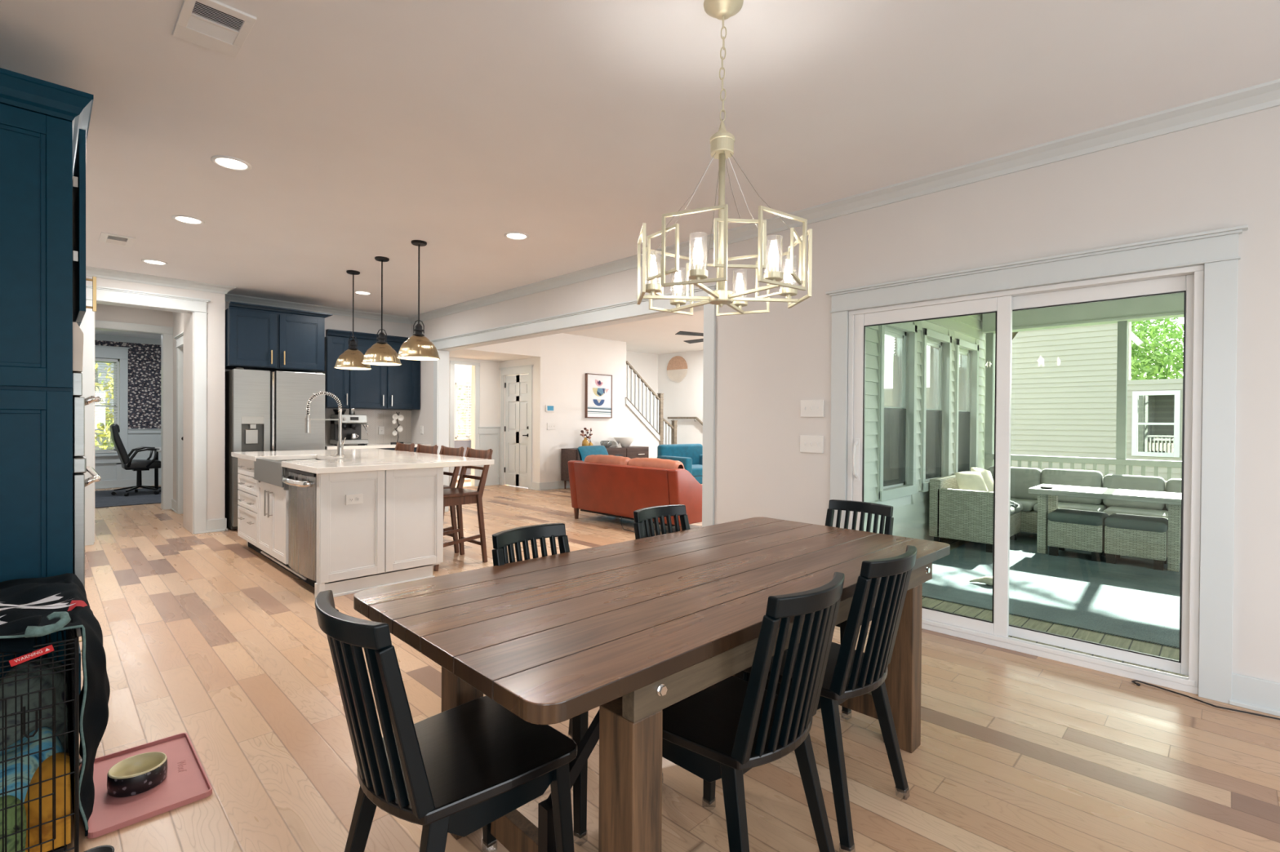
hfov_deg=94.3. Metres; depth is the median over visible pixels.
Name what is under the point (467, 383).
shrub
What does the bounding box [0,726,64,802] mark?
blanket
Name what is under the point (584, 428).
dried flowers
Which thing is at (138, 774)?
bowl
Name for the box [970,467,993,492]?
throw pillow
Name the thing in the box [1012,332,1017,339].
shade tree
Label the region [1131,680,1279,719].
cable
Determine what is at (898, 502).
window trim
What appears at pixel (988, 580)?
plush toy
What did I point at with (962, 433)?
window
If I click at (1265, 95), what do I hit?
crown molding
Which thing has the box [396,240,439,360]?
pendant light
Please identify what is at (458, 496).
bar stool
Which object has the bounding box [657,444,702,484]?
armchair
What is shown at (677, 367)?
wall hanging
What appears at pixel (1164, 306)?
beam
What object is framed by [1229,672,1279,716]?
baseboard
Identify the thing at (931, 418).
window
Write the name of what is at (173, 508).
baseboard
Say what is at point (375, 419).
backsplash
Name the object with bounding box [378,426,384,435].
wall outlet
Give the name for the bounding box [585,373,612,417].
framed print
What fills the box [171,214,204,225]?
recessed light
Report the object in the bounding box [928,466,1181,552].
sectional
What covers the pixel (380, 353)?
pendant light
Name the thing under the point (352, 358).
pendant light
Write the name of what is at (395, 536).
base cabinet
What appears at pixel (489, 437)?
trim
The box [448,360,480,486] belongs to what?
trim
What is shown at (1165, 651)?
floor
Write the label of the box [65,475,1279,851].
floor
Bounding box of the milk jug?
[350,433,358,439]
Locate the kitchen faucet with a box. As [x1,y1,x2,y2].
[304,391,346,456]
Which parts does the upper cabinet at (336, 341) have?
door, crown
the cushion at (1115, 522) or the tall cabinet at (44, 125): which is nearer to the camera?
the tall cabinet at (44, 125)
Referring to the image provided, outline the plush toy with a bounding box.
[969,576,992,585]
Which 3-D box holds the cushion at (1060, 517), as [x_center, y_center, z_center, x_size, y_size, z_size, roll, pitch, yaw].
[4.535,0.944,6.144,0.466,0.105,0.470,1,1,45]
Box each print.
[0,593,75,624]
[67,600,87,611]
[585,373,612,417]
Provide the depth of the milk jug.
7.71 m
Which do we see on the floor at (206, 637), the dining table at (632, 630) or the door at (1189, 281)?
the dining table at (632, 630)
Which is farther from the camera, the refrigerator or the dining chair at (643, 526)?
the refrigerator
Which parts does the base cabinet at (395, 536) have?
drawer, drawer, drawer, drawer, door, handle, handle, door, panel, panel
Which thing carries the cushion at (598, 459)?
on the leather sofa at (618, 486)
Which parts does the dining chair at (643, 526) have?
post, rail, post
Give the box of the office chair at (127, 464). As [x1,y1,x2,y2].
[109,423,160,496]
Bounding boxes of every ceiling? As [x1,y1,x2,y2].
[0,0,1279,338]
[448,310,703,361]
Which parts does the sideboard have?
door, door, door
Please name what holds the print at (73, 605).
attached to the cover
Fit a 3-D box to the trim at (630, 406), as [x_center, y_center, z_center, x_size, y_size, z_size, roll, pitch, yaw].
[0.100,0.292,12.657,0.035,1.747,1.134,1,1,45]
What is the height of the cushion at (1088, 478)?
0.395 m
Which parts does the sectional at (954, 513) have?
leg, leg, leg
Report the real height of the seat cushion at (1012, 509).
0.100 m
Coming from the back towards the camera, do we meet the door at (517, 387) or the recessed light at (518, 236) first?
the door at (517, 387)
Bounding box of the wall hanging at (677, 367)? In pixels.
[666,355,687,382]
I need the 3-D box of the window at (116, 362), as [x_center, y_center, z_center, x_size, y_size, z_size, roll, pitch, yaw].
[-9.717,-0.358,10.558,0.125,1.710,0.695,1,1,45]
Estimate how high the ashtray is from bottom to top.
0.022 m
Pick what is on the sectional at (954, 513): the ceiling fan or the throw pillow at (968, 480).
the throw pillow at (968, 480)
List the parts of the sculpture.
disc flower, disc flower, stem, disc flower, disc flower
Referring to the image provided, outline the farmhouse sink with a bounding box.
[253,457,322,490]
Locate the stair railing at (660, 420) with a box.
[626,360,677,444]
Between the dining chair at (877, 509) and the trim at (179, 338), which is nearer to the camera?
the dining chair at (877, 509)
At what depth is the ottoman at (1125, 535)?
5.66 m
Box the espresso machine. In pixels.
[329,408,368,445]
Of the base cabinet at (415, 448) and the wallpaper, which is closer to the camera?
the base cabinet at (415, 448)
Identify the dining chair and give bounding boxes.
[315,590,577,851]
[492,523,663,838]
[633,504,689,539]
[662,572,844,851]
[733,545,917,851]
[825,499,893,719]
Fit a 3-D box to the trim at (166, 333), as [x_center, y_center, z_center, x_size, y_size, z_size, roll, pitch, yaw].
[-6.884,-0.109,7.989,0.192,2.530,0.956,1,1,45]
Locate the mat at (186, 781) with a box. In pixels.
[80,733,212,838]
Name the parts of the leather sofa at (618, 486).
arm, leg, arm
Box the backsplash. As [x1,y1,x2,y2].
[324,408,411,444]
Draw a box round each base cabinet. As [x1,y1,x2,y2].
[237,457,443,599]
[377,447,417,452]
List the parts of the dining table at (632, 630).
leg, brace plate, leg, leg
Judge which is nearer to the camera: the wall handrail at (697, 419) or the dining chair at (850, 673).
the dining chair at (850, 673)
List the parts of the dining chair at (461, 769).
rail, leg, post, leg, seat, leg, leg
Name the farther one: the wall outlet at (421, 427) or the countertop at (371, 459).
the wall outlet at (421, 427)
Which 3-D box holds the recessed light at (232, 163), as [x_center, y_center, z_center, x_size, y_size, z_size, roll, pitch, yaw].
[-2.365,-1.518,3.437,0.196,0.010,0.196,1,1,45]
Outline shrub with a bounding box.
[457,382,467,435]
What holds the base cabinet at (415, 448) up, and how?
on the floor at (206, 637)
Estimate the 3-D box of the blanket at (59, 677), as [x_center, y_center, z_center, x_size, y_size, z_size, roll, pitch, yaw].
[-2.043,0.975,1.873,0.340,0.424,0.338,1,1,45]
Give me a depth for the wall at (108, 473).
10.94 m
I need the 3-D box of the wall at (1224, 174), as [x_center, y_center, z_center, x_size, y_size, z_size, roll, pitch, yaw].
[0.043,-0.228,5.434,13.000,2.900,0.146,1,1,45]
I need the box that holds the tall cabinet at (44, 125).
[0,67,96,694]
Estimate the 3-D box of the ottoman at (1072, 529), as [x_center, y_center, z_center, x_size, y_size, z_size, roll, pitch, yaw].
[4.534,1.114,6.146,0.466,0.445,0.470,1,1,45]
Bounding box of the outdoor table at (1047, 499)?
[1028,484,1181,572]
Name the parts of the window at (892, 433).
sash, frame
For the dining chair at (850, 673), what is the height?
0.864 m
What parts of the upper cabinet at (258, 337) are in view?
door, handle, crown, door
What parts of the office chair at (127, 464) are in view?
backrest, arm, arm, seat, armrest, armrest, arm, arm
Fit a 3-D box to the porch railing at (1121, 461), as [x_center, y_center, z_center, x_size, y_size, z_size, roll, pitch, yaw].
[6.647,0.059,6.281,5.336,2.600,0.120,1,1,45]
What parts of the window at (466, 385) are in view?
sash, sash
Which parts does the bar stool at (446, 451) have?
post, seat, rail, leg, post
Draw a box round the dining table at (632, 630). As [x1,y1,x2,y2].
[353,517,950,851]
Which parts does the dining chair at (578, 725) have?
post, rail, post, leg, leg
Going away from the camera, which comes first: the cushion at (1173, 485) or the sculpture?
the cushion at (1173, 485)
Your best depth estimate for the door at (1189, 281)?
3.23 m
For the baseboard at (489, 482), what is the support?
attached to the wall at (558, 375)
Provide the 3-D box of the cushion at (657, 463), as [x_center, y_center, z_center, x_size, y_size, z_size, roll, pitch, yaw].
[0.175,0.592,6.860,0.785,0.444,0.222,1,1,45]
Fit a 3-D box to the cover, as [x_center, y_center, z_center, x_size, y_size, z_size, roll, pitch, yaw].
[-2.108,0.868,1.821,0.881,0.670,0.715,1,1,45]
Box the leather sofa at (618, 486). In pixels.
[568,454,702,531]
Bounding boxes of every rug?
[94,488,160,508]
[922,531,1180,648]
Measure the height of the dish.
0.015 m
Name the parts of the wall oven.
control panel, trim panel, oven door, microwave door, control panel, handle, handle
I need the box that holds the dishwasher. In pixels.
[281,468,316,581]
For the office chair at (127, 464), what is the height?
1.158 m
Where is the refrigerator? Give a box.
[224,367,324,529]
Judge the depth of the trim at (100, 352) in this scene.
10.77 m
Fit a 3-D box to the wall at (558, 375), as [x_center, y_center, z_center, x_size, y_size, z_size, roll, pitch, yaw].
[0.655,-0.258,9.720,7.870,2.900,6.800,1,1,45]
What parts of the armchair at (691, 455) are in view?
arm, backrest, seat, arm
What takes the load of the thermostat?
attached to the wall at (558, 375)
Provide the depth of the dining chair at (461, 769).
1.31 m
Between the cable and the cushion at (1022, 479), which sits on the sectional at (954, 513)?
the cushion at (1022, 479)
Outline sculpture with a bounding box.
[391,412,404,444]
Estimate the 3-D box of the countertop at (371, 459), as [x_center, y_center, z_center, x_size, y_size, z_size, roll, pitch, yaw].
[-2.659,0.295,5.493,2.612,0.042,1.390,1,1,45]
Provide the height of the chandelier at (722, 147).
1.072 m
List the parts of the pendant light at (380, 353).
lamp shade, rod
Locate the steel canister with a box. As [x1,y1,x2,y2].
[348,408,355,414]
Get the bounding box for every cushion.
[583,454,631,465]
[627,457,684,469]
[692,464,702,476]
[987,466,1041,499]
[1009,497,1037,511]
[1009,506,1014,515]
[1013,502,1022,514]
[1033,502,1106,512]
[1040,468,1102,505]
[1047,508,1108,525]
[1102,474,1164,510]
[1102,506,1168,519]
[1103,513,1168,532]
[1165,478,1181,510]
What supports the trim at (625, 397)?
attached to the wall at (558, 375)
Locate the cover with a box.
[0,573,110,836]
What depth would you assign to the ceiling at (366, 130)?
2.81 m
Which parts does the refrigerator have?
door, dispenser panel, door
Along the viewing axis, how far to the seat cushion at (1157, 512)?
6.38 m
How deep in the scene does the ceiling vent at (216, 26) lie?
2.23 m
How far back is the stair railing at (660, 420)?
12.87 m
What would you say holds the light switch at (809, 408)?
attached to the wall at (1224, 174)
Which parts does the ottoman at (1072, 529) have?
leg, leg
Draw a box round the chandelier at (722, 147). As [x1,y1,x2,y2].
[636,0,812,315]
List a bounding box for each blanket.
[0,657,67,752]
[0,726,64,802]
[0,795,26,851]
[23,752,71,851]
[1009,500,1018,511]
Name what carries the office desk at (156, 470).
on the rug at (103, 499)
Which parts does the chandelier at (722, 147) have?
frame, candle bulb, frame, frame, frame, arm, candle bulb, arm, frame, candle bulb, arm, frame, stem, arm, candle bulb, frame, frame, arm, arm, frame, candle bulb, frame, candle bulb, frame, frame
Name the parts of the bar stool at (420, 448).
post, post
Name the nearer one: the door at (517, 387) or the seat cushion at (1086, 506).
the seat cushion at (1086, 506)
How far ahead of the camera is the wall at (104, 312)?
8.04 m
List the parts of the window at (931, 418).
sash, casing, frame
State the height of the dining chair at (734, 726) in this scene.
0.864 m
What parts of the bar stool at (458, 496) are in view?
leg, leg, seat, post, rail, leg, post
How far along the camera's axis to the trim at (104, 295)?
6.34 m
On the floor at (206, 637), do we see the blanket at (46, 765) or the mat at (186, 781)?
the mat at (186, 781)
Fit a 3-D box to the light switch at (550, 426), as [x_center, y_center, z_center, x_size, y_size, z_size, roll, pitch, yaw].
[-1.623,0.007,10.911,0.023,0.120,0.200,1,1,45]
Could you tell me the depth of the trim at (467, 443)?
13.67 m
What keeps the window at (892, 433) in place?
in the window trim at (898, 502)
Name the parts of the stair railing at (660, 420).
newel post, newel post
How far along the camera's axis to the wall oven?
2.45 m
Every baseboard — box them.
[94,477,160,488]
[170,498,176,513]
[194,517,227,534]
[479,477,569,490]
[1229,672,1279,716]
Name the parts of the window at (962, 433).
casing, sash, frame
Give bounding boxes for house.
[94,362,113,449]
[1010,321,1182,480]
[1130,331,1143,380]
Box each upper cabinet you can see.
[225,301,333,373]
[321,328,351,408]
[343,331,420,409]
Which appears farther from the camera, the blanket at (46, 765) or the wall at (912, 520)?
the wall at (912, 520)
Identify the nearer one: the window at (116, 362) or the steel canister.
the steel canister
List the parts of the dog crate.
door, panel, panel, panel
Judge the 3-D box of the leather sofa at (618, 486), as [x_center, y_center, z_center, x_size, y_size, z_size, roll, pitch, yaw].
[0.046,0.787,7.298,1.860,0.841,0.918,1,1,45]
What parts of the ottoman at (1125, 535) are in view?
leg, leg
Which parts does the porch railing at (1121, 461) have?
post, rail, post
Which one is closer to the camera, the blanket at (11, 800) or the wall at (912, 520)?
the blanket at (11, 800)
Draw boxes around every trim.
[79,284,210,546]
[94,320,173,510]
[94,333,160,479]
[94,345,129,463]
[173,332,182,514]
[430,284,716,527]
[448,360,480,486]
[453,440,471,475]
[478,426,500,478]
[498,364,533,489]
[625,397,663,441]
[625,398,660,440]
[825,224,1248,703]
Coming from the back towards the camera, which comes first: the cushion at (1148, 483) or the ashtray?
the cushion at (1148, 483)
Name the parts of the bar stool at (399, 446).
post, post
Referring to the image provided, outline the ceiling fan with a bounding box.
[675,331,703,343]
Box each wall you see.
[93,303,182,542]
[94,357,160,480]
[225,301,411,444]
[410,106,1279,683]
[448,333,962,484]
[454,364,471,440]
[863,314,986,541]
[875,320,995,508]
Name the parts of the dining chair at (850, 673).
leg, seat, leg, post, rail, leg, post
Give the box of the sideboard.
[560,445,648,488]
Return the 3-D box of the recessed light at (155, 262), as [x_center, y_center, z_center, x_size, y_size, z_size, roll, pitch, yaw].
[-4.596,-1.550,5.624,0.196,0.010,0.196,1,1,45]
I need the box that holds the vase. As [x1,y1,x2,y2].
[582,437,589,446]
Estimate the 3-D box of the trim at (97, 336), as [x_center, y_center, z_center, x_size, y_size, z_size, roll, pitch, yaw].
[-9.478,-0.325,10.676,0.099,2.605,3.200,1,1,45]
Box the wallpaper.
[94,340,160,428]
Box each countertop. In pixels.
[231,448,493,474]
[324,443,431,449]
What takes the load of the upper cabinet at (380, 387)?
attached to the wall at (334, 322)
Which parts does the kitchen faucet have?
support arm, handle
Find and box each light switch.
[546,422,555,430]
[800,400,823,417]
[800,435,823,453]
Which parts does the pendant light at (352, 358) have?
lamp shade, rod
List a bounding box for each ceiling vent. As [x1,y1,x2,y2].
[98,231,135,247]
[172,0,257,58]
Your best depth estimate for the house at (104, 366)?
18.09 m
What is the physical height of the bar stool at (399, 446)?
1.011 m
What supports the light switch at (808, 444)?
attached to the wall at (1224, 174)
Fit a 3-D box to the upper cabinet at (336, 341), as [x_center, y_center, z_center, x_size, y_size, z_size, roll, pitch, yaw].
[-4.000,-0.733,7.770,0.400,1.000,0.275,1,1,45]
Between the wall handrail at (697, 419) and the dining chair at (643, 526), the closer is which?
the dining chair at (643, 526)
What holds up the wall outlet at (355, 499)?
attached to the base cabinet at (395, 536)
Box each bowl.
[106,751,167,797]
[613,437,635,447]
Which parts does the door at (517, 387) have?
panel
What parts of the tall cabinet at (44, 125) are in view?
panel, panel, crown, door, drawer, door, handle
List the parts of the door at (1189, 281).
handle, sliding sash, fixed sash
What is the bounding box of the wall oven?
[72,322,101,636]
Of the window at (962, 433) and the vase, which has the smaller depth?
the window at (962, 433)
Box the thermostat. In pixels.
[545,404,554,412]
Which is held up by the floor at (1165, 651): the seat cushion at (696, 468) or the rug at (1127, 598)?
the rug at (1127, 598)
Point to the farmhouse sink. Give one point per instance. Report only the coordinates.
(265, 470)
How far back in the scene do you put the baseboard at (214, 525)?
6.63 m
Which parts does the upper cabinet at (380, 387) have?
door, crown, door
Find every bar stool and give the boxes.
[394,442,414,452]
[415,444,438,454]
[433,447,493,571]
[439,445,464,553]
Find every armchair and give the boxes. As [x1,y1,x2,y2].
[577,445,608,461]
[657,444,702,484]
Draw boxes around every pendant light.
[333,270,371,369]
[360,256,401,365]
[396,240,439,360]
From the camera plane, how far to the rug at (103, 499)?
9.26 m
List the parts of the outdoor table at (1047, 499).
leg, leg, leg, leg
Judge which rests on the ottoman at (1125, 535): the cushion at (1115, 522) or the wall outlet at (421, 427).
the cushion at (1115, 522)
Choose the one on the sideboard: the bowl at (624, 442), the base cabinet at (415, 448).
the bowl at (624, 442)
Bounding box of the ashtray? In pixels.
[1040,485,1053,488]
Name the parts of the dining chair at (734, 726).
leg, leg, seat, post, rail, leg, post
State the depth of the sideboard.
11.28 m
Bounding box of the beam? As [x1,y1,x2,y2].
[982,293,1184,333]
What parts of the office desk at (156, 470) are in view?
leg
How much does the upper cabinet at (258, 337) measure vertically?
0.705 m
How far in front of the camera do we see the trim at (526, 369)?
11.15 m
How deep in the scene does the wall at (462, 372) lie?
13.65 m
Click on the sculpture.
(395, 416)
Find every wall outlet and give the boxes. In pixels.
[345,493,362,505]
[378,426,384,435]
[420,426,423,434]
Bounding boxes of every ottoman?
[1047,508,1108,561]
[1103,513,1168,570]
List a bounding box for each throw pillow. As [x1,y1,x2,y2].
[955,471,987,491]
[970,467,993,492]
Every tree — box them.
[94,363,113,449]
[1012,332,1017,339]
[1131,317,1183,380]
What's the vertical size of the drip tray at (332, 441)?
0.055 m
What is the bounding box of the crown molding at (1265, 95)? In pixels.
[85,79,1279,324]
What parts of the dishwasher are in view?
handle, control panel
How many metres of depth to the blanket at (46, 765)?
1.71 m
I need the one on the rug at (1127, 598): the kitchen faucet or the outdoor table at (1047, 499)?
the outdoor table at (1047, 499)
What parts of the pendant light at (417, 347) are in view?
lamp shade, rod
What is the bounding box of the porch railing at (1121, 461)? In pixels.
[984,320,1182,480]
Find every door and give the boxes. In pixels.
[504,373,528,488]
[846,264,1204,694]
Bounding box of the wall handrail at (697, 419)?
[667,417,702,426]
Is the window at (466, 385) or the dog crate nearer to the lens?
the dog crate
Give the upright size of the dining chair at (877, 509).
0.864 m
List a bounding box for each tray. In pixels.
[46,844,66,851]
[329,439,368,444]
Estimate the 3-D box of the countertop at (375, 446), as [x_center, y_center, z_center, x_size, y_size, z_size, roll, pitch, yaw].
[-3.604,0.270,8.008,0.622,0.040,1.338,1,1,45]
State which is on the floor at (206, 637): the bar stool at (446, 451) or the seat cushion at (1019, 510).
the bar stool at (446, 451)
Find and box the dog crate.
[0,628,79,851]
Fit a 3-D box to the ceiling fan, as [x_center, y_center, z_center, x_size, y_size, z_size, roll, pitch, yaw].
[1.224,-1.422,8.308,1.548,0.542,1.601,1,1,45]
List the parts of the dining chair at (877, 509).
post, leg, rail, post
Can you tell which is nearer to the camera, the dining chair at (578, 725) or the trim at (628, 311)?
the dining chair at (578, 725)
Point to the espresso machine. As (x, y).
(351, 424)
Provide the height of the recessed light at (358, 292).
0.010 m
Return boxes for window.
[94,357,119,453]
[454,382,471,439]
[879,322,917,501]
[921,328,951,492]
[955,338,978,472]
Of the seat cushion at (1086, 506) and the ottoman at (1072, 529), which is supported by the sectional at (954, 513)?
the seat cushion at (1086, 506)
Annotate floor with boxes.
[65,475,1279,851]
[921,537,1188,677]
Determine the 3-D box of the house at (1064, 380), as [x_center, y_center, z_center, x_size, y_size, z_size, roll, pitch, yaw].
[14.329,-1.314,18.675,22.000,6.450,7.300,1,1,45]
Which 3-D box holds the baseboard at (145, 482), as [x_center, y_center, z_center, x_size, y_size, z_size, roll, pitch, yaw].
[-9.546,1.047,10.675,0.032,0.140,3.300,1,1,45]
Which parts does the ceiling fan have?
blade, blade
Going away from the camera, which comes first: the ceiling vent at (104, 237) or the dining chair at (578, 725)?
the dining chair at (578, 725)
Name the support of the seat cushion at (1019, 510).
on the sectional at (954, 513)
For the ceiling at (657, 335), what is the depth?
10.68 m
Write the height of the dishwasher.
0.770 m
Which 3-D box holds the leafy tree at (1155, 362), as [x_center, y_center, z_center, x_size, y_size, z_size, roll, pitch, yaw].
[23.817,-3.932,30.570,8.018,11.641,21.405,0,1,-32]
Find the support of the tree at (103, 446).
on the lawn
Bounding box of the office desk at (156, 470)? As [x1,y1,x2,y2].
[154,447,160,489]
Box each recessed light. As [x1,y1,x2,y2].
[141,258,168,265]
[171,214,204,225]
[210,155,251,171]
[354,290,372,295]
[504,231,528,240]
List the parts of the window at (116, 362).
sash, sash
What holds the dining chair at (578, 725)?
on the floor at (206, 637)
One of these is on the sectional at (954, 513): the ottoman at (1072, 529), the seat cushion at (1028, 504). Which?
the seat cushion at (1028, 504)
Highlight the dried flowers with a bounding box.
[580,427,592,441]
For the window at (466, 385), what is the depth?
13.61 m
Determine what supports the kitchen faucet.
on the countertop at (371, 459)
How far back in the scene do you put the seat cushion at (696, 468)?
10.46 m
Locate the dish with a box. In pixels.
[84,844,115,851]
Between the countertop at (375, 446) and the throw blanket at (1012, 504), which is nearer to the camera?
the throw blanket at (1012, 504)
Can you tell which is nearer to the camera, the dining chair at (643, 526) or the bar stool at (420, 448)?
the dining chair at (643, 526)

